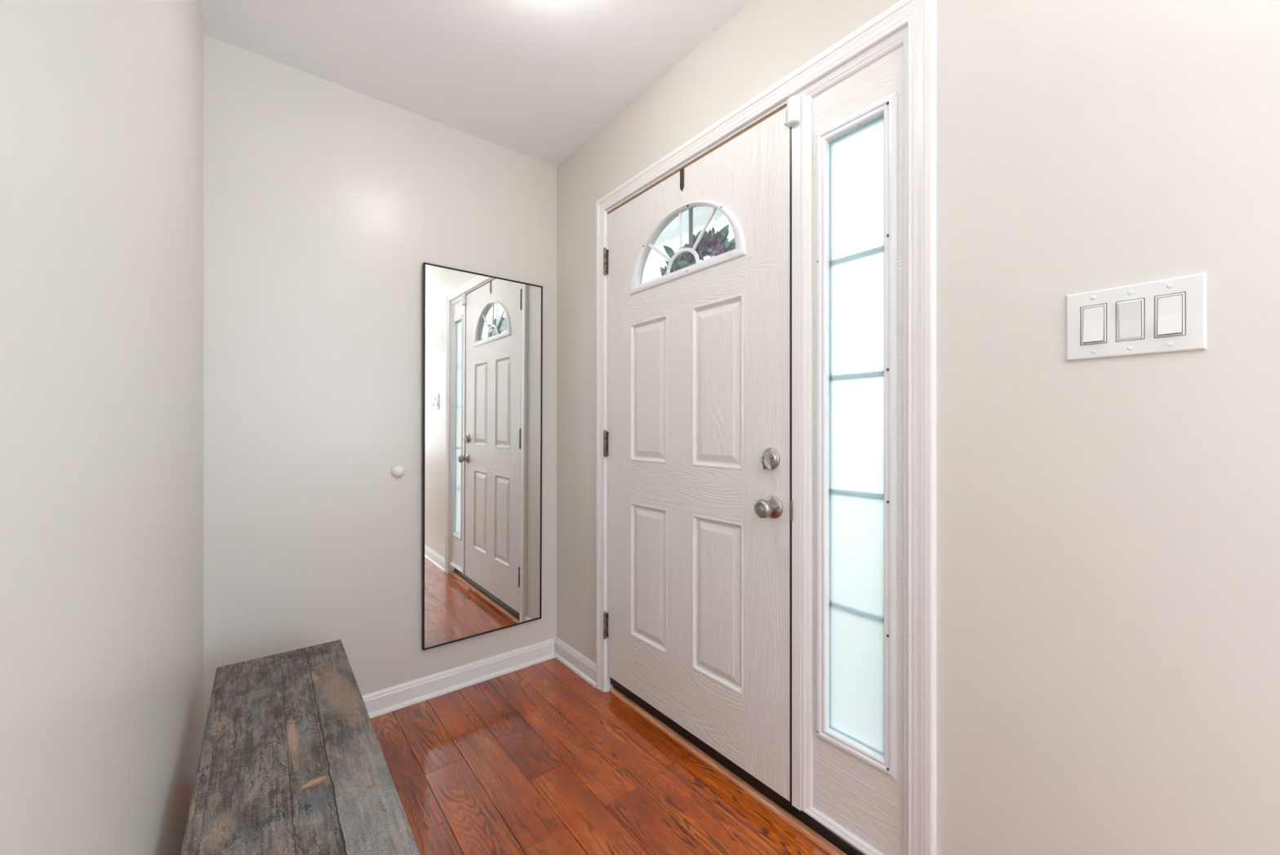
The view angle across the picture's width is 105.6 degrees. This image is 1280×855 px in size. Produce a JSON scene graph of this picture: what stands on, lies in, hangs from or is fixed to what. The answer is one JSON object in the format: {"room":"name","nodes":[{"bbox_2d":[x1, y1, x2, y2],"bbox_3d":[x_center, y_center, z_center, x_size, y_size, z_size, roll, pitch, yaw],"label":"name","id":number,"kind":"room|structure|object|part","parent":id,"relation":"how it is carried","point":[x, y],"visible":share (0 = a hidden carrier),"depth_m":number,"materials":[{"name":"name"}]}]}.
{"room":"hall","nodes":[
{"label":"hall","id":0,"kind":"room"},
{"bbox_2d":[0,0,204,854],"bbox_3d":[-0.593,-0.088,0.443,0.120,2.461,2.932,0,0,-39],"label":"wall","id":1,"kind":"structure","parent":0,"point":[102,101],"depth_m":0.51,"materials":[{"name":"beige paint"}]},
{"bbox_2d":[204,34,556,730],"bbox_3d":[-1.030,-0.088,2.058,1.449,2.461,0.140,0,0,-39],"label":"wall","id":2,"kind":"structure","parent":0,"point":[326,202],"depth_m":1.85,"materials":[{"name":"beige paint"}]},
{"bbox_2d":[391,465,404,477],"bbox_3d":[-0.988,0.177,1.988,0.049,0.049,0.022,0,0,-39],"label":"stopper","id":3,"kind":"object","parent":2,"relation":"attached to","point":[397,471],"visible":1,"depth_m":1.98,"materials":[{"name":"white plastic"}]},
{"bbox_2d":[361,637,555,718],"bbox_3d":[-0.933,1.097,2.032,1.285,0.090,0.022,0,0,-39],"label":"baseboard","id":4,"kind":"structure","parent":2,"relation":"attached to","point":[380,702],"depth_m":2.13,"materials":[{"name":"white paint"}]},
{"bbox_2d":[421,262,542,649],"bbox_3d":[-0.698,0.118,2.210,0.548,1.621,0.023,0,0,-39],"label":"wall mirror","id":5,"kind":"object","parent":2,"relation":"attached to","point":[482,334],"visible":1,"depth_m":2.19,"materials":[{"name":"black mirror"}]},
{"bbox_2d":[199,0,751,166],"bbox_3d":[-0.488,-1.379,-1.232,4.982,0.120,5.962,0,0,-39],"label":"ceiling","id":6,"kind":"structure","parent":0,"point":[536,79],"depth_m":1.69,"materials":[{"name":"white paint"}]},
{"bbox_2d":[370,657,831,854],"bbox_3d":[-0.530,1.202,-1.266,4.873,0.120,5.962,0,0,-39],"label":"floor","id":7,"kind":"structure","parent":0,"point":[537,758],"depth_m":1.57,"materials":[{"name":"brown wood"}]},
{"bbox_2d":[180,639,420,854],"bbox_3d":[-0.754,0.917,1.051,0.309,0.450,1.148,0,0,-38],"label":"wooden bench","id":8,"kind":"object","parent":7,"relation":"on","point":[291,761],"visible":1,"depth_m":0.99,"materials":[{"name":"grey wood"}]},
{"bbox_2d":[608,686,847,854],"bbox_3d":[0.258,1.137,1.640,0.021,0.014,1.230,0,0,-39],"label":"threshold","id":9,"kind":"object","parent":7,"relation":"on","point":[784,814],"visible":1,"depth_m":1.56,"materials":[{"name":"brown wood"}]},
{"bbox_2d":[556,0,1279,854],"bbox_3d":[1.362,-0.088,0.332,0.140,2.461,5.822,0,0,-39],"label":"wall","id":10,"kind":"structure","parent":0,"point":[1108,530],"depth_m":0.91,"materials":[{"name":"beige paint"}]},
{"bbox_2d":[554,636,595,687],"bbox_3d":[-0.310,1.097,2.299,0.022,0.090,0.380,0,0,-39],"label":"baseboard","id":11,"kind":"structure","parent":10,"relation":"attached to","point":[571,658],"depth_m":2.29,"materials":[{"name":"white paint"}]},
{"bbox_2d":[603,106,796,812],"bbox_3d":[0.136,0.091,1.741,0.112,2.034,0.937,0,0,-39],"label":"door","id":12,"kind":"structure","parent":10,"relation":"in","point":[696,442],"depth_m":1.65,"materials":[{"name":"white paint"}]},
{"bbox_3d":[0.034,0.570,1.895,0.010,0.539,0.225,0,0,-39],"label":"panel","id":13,"kind":"part","parent":12,"relation":"part of","materials":[{"name":"white paint"}]},
{"bbox_3d":[0.034,-0.146,1.895,0.010,0.554,0.225,0,0,-39],"label":"panel","id":14,"kind":"part","parent":12,"relation":"part of","materials":[{"name":"white paint"}]},
{"bbox_2d":[680,168,684,191],"bbox_3d":[0.179,-0.793,1.764,0.076,0.270,0.020,0,0,-39],"label":"hanger","id":15,"kind":"object","parent":12,"relation":"attached to","point":[682,171],"visible":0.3,"depth_m":1.74,"materials":[{"name":"black metal"}]},
{"bbox_3d":[0.160,-0.677,1.761,0.004,0.219,0.524,0,0,-39],"label":"glass","id":16,"kind":"part","parent":12,"relation":"part of","materials":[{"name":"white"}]},
{"bbox_3d":[0.255,0.570,1.617,0.010,0.539,0.226,0,0,-39],"label":"panel","id":17,"kind":"part","parent":12,"relation":"part of","materials":[{"name":"white paint"}]},
{"bbox_3d":[0.255,-0.146,1.617,0.010,0.554,0.226,0,0,-39],"label":"panel","id":18,"kind":"part","parent":12,"relation":"part of","materials":[{"name":"white paint"}]},
{"bbox_3d":[0.369,0.232,1.417,0.064,0.066,0.066,0,0,-39],"label":"knob","id":19,"kind":"part","parent":12,"relation":"part of","materials":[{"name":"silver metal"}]},
{"bbox_3d":[0.434,0.234,1.385,0.008,0.057,0.008,0,0,-39],"label":"strike plate","id":20,"kind":"part","parent":12,"relation":"part of","materials":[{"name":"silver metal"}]},
{"bbox_2d":[608,103,791,801],"bbox_3d":[0.167,0.066,1.761,0.047,2.004,0.922,0,0,-39],"label":"weatherstrip","id":21,"kind":"structure","parent":10,"relation":"attached to","point":[784,105],"depth_m":1.39,"materials":[{"name":"brown"}]},
{"bbox_2d":[613,685,865,854],"bbox_3d":[0.316,1.123,1.686,0.125,0.042,1.230,0,0,-39],"label":"door sill","id":22,"kind":"structure","parent":10,"relation":"attached to","point":[807,820],"depth_m":1.37,"materials":[{"name":"black rubber"}]},
{"bbox_2d":[595,0,936,854],"bbox_3d":[0.290,0.070,1.663,0.158,2.145,1.362,0,0,-39],"label":"door frame","id":23,"kind":"structure","parent":10,"relation":"attached to","point":[919,15],"depth_m":1.13,"materials":[{"name":"white paint"}]},
{"bbox_2d":[783,95,799,128],"bbox_3d":[0.426,-0.894,1.376,0.022,0.073,0.048,0,0,-33],"label":"sensor","id":24,"kind":"object","parent":10,"relation":"attached to","point":[792,116],"visible":1,"depth_m":1.36,"materials":[{"name":"white plastic"}]},
{"bbox_2d":[800,31,905,854],"bbox_3d":[0.559,0.066,1.272,0.058,2.005,0.278,0,0,-39],"label":"window","id":25,"kind":"structure","parent":10,"relation":"in","point":[853,121],"depth_m":1.26,"materials":[{"name":"glass"}]},
{"bbox_3d":[0.553,0.018,1.255,0.022,1.652,0.216,0,0,-39],"label":"glass frame","id":26,"kind":"part","parent":25,"relation":"part of","materials":[{"name":"white plastic"}]},
{"bbox_3d":[0.561,0.018,1.262,0.004,1.594,0.160,0,0,-39],"label":"frosted pane","id":27,"kind":"part","parent":25,"relation":"part of","materials":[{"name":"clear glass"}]},
{"bbox_2d":[1066,272,1206,361],"bbox_3d":[0.854,-0.188,0.847,0.012,0.124,0.173,0,0,-39],"label":"light switch","id":28,"kind":"object","parent":10,"relation":"attached to","point":[1085,325],"visible":1,"depth_m":0.84,"materials":[{"name":"white plastic"}]},
{"bbox_3d":[0.827,-0.188,0.886,0.007,0.069,0.034,0,0,-39],"label":"switch frame","id":29,"kind":"part","parent":28,"relation":"part of","materials":[{"name":"white plastic"}]},
{"bbox_3d":[0.856,-0.188,0.849,0.007,0.069,0.034,0,0,-39],"label":"switch frame","id":30,"kind":"part","parent":28,"relation":"part of","materials":[{"name":"white plastic"}]},
{"bbox_3d":[0.885,-0.188,0.812,0.007,0.069,0.034,0,0,-39],"label":"switch frame","id":31,"kind":"part","parent":28,"relation":"part of","materials":[{"name":"white plastic"}]}
]}

